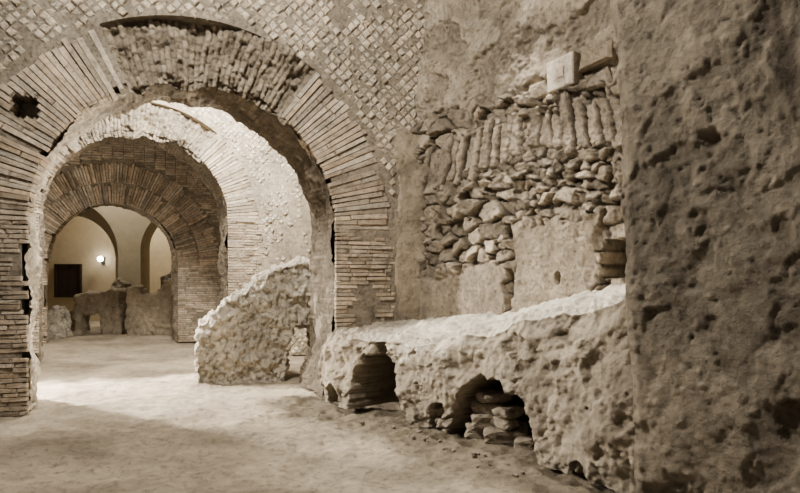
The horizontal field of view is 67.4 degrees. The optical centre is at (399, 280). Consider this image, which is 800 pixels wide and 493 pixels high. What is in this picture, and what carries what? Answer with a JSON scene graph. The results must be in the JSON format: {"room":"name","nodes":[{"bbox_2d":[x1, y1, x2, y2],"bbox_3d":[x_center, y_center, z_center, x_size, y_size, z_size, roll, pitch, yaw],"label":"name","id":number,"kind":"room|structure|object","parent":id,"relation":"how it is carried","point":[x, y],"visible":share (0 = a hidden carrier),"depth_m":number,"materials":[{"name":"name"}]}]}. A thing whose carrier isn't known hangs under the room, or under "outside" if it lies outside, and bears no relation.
{"room":"ancient roman ruins","nodes":[
{"label":"ancient roman ruins","id":0,"kind":"room"},
{"bbox_2d":[45,217,171,321],"bbox_3d":[-9.000,-1.500,23.625,14.000,6.400,0.250,0,0,0],"label":"wall","id":1,"kind":"structure","parent":0,"point":[82,241],"depth_m":23.50,"materials":[{"name":"beige paint"}]},
{"bbox_2d":[54,295,73,296],"bbox_3d":[-12.950,0.635,23.405,1.040,0.070,0.130,0,0,0],"label":"sill","id":2,"kind":"structure","parent":1,"relation":"attached to","point":[56,295],"depth_m":23.34,"materials":[{"name":"brown wood"}]},
{"bbox_2d":[54,264,81,295],"bbox_3d":[-12.950,-0.015,23.415,1.040,1.230,0.110,0,0,0],"label":"window","id":3,"kind":"structure","parent":1,"relation":"in","point":[54,264],"depth_m":23.36,"materials":[{"name":"brown wood"}]},
{"bbox_2d":[56,266,67,294],"bbox_3d":[-13.180,0.025,23.435,0.440,1.150,0.070,0,0,0],"label":"shutter","id":4,"kind":"object","parent":3,"relation":"attached to","point":[61,271],"visible":1,"depth_m":23.40,"materials":[{"name":"brown wood"}]},
{"bbox_2d":[68,266,78,294],"bbox_3d":[-12.720,0.025,23.435,0.440,1.150,0.070,0,0,0],"label":"shutter","id":5,"kind":"object","parent":3,"relation":"attached to","point":[73,271],"visible":0.79,"depth_m":23.40,"materials":[{"name":"brown wood"}]},
{"bbox_2d":[97,256,104,264],"bbox_3d":[-11.600,-0.765,23.295,0.220,0.330,0.370,0,0,0],"label":"wall sconce","id":6,"kind":"object","parent":1,"relation":"attached to","point":[100,259],"visible":1,"depth_m":23.21,"materials":[{"name":"glass"}]},
{"bbox_2d":[75,209,157,292],"bbox_3d":[-9.500,-1.550,21.500,11.000,6.300,0.400,0,0,0],"label":"arcade","id":7,"kind":"object","parent":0,"point":[93,215],"visible":0.1,"depth_m":21.30,"materials":[{"name":"brown paint"}]},
{"bbox_2d":[93,206,154,287],"bbox_3d":[-9.500,-1.550,20.225,11.000,6.300,0.450,0,0,0],"label":"arcade","id":8,"kind":"object","parent":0,"point":[131,230],"visible":0.13,"depth_m":20.00,"materials":[{"name":"beige paint"}]},
{"bbox_2d":[0,321,618,492],"bbox_3d":[-5.550,1.627,11.245,20.900,0.182,26.490,0,0,0],"label":"floor","id":9,"kind":"structure","parent":0,"point":[124,413],"depth_m":6.03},
{"bbox_2d":[48,305,73,338],"bbox_3d":[-9.502,1.225,16.726,0.616,1.069,0.663,0,0,0],"label":"boulder","id":10,"kind":"object","parent":9,"relation":"on","point":[59,323],"visible":0.78,"depth_m":16.49,"materials":[{"name":"beige stone"}]},
{"bbox_2d":[69,310,89,330],"bbox_3d":[-10.311,1.298,19.140,0.729,0.917,0.537,0,0,0],"label":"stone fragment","id":11,"kind":"object","parent":9,"relation":"on","point":[71,311],"visible":0.13,"depth_m":18.95,"materials":[{"name":"brown stone"}]},
{"bbox_2d":[73,286,126,334],"bbox_3d":[-9.086,0.959,18.241,1.503,1.544,0.767,0,0,0],"label":"wall","id":12,"kind":"structure","parent":9,"relation":"on","point":[110,305],"depth_m":17.97,"materials":[{"name":"stone"}]},
{"bbox_2d":[111,278,130,304],"bbox_3d":[-8.853,0.838,19.098,0.594,1.829,0.589,0,0,0],"label":"stone fragment","id":13,"kind":"object","parent":12,"relation":"on","point":[118,283],"visible":0.14,"depth_m":18.91,"materials":[{"name":"beige stone"}]},
{"bbox_2d":[41,142,220,343],"bbox_3d":[-7.051,-1.574,15.680,11.176,6.350,1.007,0,0,-14],"label":"brick archway","id":14,"kind":"object","parent":9,"relation":"on","point":[149,181],"visible":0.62,"depth_m":15.45,"materials":[{"name":"brown brick"}]},
{"bbox_2d":[124,278,173,335],"bbox_3d":[-7.277,0.815,17.988,1.762,1.896,0.871,0,0,-4],"label":"wall","id":15,"kind":"structure","parent":9,"relation":"on","point":[147,313],"depth_m":17.65,"materials":[{"name":"stone"}]},
{"bbox_2d":[160,272,170,286],"bbox_3d":[-6.716,0.625,19.335,1.934,2.253,0.751,0,0,-4],"label":"wall","id":16,"kind":"structure","parent":15,"relation":"on","point":[167,276],"depth_m":19.03,"materials":[{"name":"brown stone"}]},
{"bbox_2d":[32,100,311,361],"bbox_3d":[-4.855,-1.543,12.484,11.568,6.361,1.130,0,0,-18],"label":"brick archway","id":17,"kind":"object","parent":9,"relation":"on","point":[263,210],"visible":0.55,"depth_m":12.43,"materials":[{"name":"beige brick"}]},
{"bbox_2d":[0,0,428,416],"bbox_3d":[-4.401,-1.565,7.703,9.740,6.332,1.246,0,0,-18],"label":"brick archway","id":18,"kind":"object","parent":9,"relation":"on","point":[330,86],"visible":0.97,"depth_m":8.07,"materials":[{"name":"brick"}]},
{"bbox_2d":[194,256,311,384],"bbox_3d":[-2.135,0.648,9.959,2.427,2.290,1.218,0,0,-16],"label":"wall","id":19,"kind":"structure","parent":9,"relation":"on","point":[247,338],"depth_m":9.42,"materials":[{"name":"beige stone"}]},
{"bbox_2d":[318,414,542,476],"bbox_3d":[0.163,1.592,6.074,0.442,0.060,3.066,0,0,-40],"label":"stones","id":20,"kind":"object","parent":9,"relation":"on","point":[474,454],"visible":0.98,"depth_m":5.60},
{"bbox_2d":[318,284,635,492],"bbox_3d":[0.935,0.801,6.617,1.638,1.643,4.817,0,0,-38],"label":"stone bench","id":21,"kind":"object","parent":9,"relation":"on","point":[562,367],"visible":0.87,"depth_m":5.58,"materials":[{"name":"stone"}]},
{"bbox_2d":[410,0,626,319],"bbox_3d":[1.587,-1.894,7.262,0.805,5.588,4.188,0,0,-36],"label":"wall","id":22,"kind":"structure","parent":0,"point":[521,206],"depth_m":7.18,"materials":[{"name":"beige stone"}]},
{"bbox_2d":[546,51,583,94],"bbox_3d":[1.845,-2.252,6.596,0.299,0.370,0.370,0,0,-36],"label":"squared stone block","id":23,"kind":"object","parent":22,"relation":"attached to","point":[571,61],"visible":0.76,"depth_m":6.45,"materials":[{"name":"beige stone"}]},
{"bbox_2d":[555,65,563,78],"bbox_3d":[1.731,-2.250,6.500,0.020,0.119,0.110,0,0,-36],"label":"plaque","id":24,"kind":"object","parent":23,"relation":"attached to","point":[559,73],"depth_m":6.49,"materials":[{"name":"beige stone"}]},
{"bbox_2d":[524,39,618,107],"bbox_3d":[1.972,-2.199,6.465,0.290,0.474,1.538,0,0,-36],"label":"stone blocks","id":25,"kind":"object","parent":22,"relation":"attached to","point":[604,53],"visible":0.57,"depth_m":6.21},
{"bbox_2d":[610,0,799,492],"bbox_3d":[2.642,-1.522,3.400,1.684,6.345,4.267,0,0,-18],"label":"wall","id":26,"kind":"structure","parent":0,"point":[709,90],"depth_m":3.83,"materials":[{"name":"stone"}]}
]}

